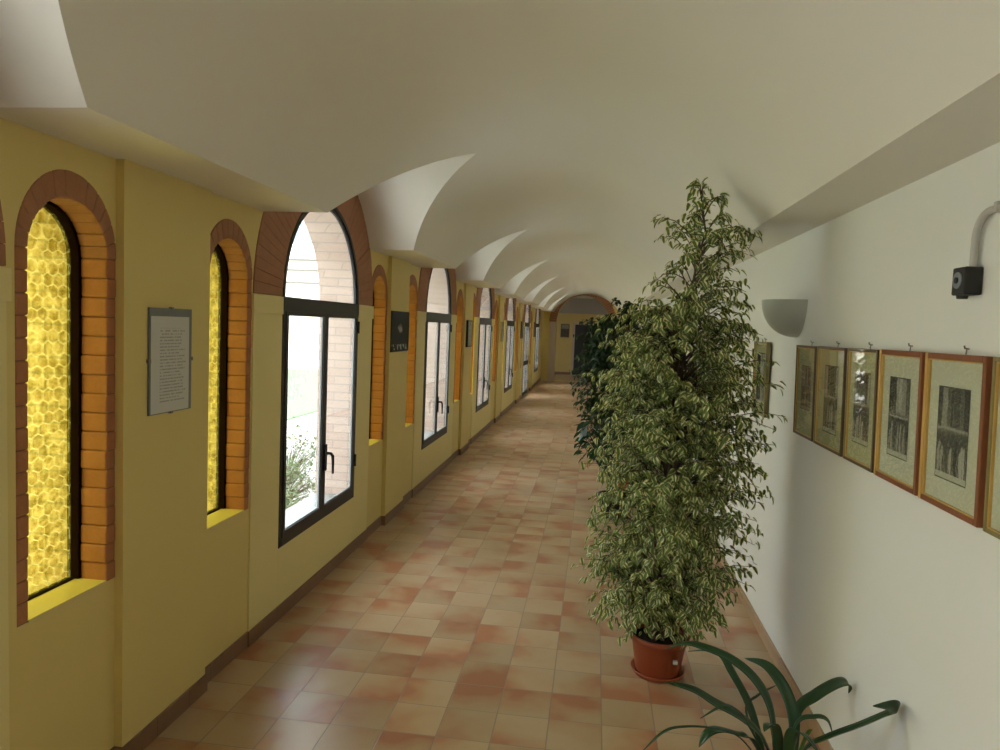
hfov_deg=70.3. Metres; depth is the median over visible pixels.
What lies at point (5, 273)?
window
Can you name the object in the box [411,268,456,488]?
window
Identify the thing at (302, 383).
lawn
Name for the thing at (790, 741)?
leaf plant
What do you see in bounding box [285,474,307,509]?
shrub
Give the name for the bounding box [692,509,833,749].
baseboard
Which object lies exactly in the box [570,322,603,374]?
door
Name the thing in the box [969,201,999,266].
conduit
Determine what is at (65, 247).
window
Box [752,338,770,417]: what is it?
framed print
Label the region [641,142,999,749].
wall
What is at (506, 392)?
window
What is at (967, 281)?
alarm box
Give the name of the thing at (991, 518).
framed print
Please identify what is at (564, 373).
baseboard
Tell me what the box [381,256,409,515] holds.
pilaster
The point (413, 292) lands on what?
window
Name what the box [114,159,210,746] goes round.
pilaster
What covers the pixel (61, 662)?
wall
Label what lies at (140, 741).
baseboard
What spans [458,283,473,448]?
pilaster
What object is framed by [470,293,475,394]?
window
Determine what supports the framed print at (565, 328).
attached to the wall at (563, 344)
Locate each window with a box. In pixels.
[0,200,11,749]
[14,169,115,626]
[207,219,252,530]
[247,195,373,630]
[369,265,387,446]
[405,275,417,427]
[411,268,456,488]
[453,289,462,402]
[470,288,494,437]
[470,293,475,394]
[492,300,497,382]
[501,298,515,411]
[514,306,518,371]
[529,311,531,363]
[532,309,540,384]
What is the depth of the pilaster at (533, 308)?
20.16 m
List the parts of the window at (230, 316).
pane, sill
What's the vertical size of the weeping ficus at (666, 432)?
2.590 m
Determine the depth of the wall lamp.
3.75 m
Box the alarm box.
[951,266,983,298]
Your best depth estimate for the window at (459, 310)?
9.64 m
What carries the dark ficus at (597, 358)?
on the floor
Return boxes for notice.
[146,307,192,415]
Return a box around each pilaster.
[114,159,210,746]
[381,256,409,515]
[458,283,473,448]
[494,295,503,417]
[515,303,522,399]
[529,307,534,387]
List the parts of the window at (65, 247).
pane, sill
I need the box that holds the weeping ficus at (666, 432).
[570,177,787,683]
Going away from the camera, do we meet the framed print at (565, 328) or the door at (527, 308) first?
the door at (527, 308)
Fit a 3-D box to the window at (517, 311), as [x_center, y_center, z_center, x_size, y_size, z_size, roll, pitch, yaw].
[0.189,-0.831,16.366,0.386,1.512,0.470,3,4,7]
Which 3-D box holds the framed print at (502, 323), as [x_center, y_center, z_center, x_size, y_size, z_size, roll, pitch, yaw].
[0.043,-0.819,13.480,0.019,0.380,0.340,3,4,7]
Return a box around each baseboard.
[110,378,540,749]
[555,372,569,374]
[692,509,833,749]
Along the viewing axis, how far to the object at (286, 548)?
4.22 m
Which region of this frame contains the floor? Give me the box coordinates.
[144,374,819,749]
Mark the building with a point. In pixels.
(302, 281)
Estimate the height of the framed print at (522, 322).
0.410 m
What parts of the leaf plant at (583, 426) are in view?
pot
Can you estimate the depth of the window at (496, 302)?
13.06 m
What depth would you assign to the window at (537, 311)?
22.03 m
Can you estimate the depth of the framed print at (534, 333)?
20.44 m
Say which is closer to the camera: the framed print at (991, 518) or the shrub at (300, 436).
the framed print at (991, 518)
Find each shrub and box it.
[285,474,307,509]
[286,416,316,488]
[286,449,315,506]
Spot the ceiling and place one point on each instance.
(528, 150)
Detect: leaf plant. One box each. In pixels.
[573,414,627,514]
[643,641,900,749]
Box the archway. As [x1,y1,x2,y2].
[547,294,614,380]
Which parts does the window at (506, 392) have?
frame, pane, pane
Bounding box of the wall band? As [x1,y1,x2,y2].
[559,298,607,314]
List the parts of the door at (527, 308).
pane, pane, pane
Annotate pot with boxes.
[630,622,689,678]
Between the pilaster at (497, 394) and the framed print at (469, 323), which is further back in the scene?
the pilaster at (497, 394)
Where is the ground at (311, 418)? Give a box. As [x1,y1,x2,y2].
[286,361,317,504]
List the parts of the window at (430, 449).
sill, frame, handle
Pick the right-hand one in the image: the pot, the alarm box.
the alarm box
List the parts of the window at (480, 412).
frame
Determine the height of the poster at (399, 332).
0.363 m
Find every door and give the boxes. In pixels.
[520,304,530,395]
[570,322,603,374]
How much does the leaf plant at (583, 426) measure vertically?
0.968 m
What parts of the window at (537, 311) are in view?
pane, frame, pane, pane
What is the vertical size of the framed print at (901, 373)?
0.493 m
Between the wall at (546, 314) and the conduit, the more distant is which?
the wall at (546, 314)
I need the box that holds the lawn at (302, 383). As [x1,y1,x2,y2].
[287,369,317,420]
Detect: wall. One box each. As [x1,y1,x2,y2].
[0,108,542,749]
[540,294,627,382]
[555,313,604,371]
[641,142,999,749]
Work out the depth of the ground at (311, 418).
12.20 m
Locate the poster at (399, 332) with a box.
[390,311,409,351]
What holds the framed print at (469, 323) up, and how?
attached to the pilaster at (468, 298)
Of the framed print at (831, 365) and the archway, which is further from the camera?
the archway
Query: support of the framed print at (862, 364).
attached to the wall at (861, 579)
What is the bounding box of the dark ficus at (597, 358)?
[569,297,643,489]
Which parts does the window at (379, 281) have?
sill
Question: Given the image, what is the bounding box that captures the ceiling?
[0,0,999,311]
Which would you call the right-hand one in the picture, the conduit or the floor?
the conduit
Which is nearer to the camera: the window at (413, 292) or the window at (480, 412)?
the window at (413, 292)
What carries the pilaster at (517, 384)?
attached to the wall at (61, 662)
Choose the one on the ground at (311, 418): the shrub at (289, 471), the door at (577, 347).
the shrub at (289, 471)
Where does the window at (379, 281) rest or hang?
in the wall at (61, 662)
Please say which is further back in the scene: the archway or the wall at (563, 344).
the wall at (563, 344)
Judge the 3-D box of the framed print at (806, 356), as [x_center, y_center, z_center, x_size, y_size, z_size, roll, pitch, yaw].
[1.540,0.069,3.563,0.043,0.486,0.326,3,4,7]
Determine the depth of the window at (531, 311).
20.02 m
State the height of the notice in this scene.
0.445 m
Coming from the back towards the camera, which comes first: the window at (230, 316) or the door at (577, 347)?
the door at (577, 347)
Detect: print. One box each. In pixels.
[465,320,472,346]
[500,322,503,341]
[520,321,523,338]
[533,322,535,336]
[560,324,569,336]
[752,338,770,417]
[793,341,816,441]
[813,341,847,456]
[843,342,879,472]
[873,343,925,495]
[918,346,992,527]
[983,357,999,539]
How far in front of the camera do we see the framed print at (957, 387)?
2.07 m
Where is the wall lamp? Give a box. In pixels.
[762,299,807,337]
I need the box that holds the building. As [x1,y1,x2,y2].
[286,221,318,361]

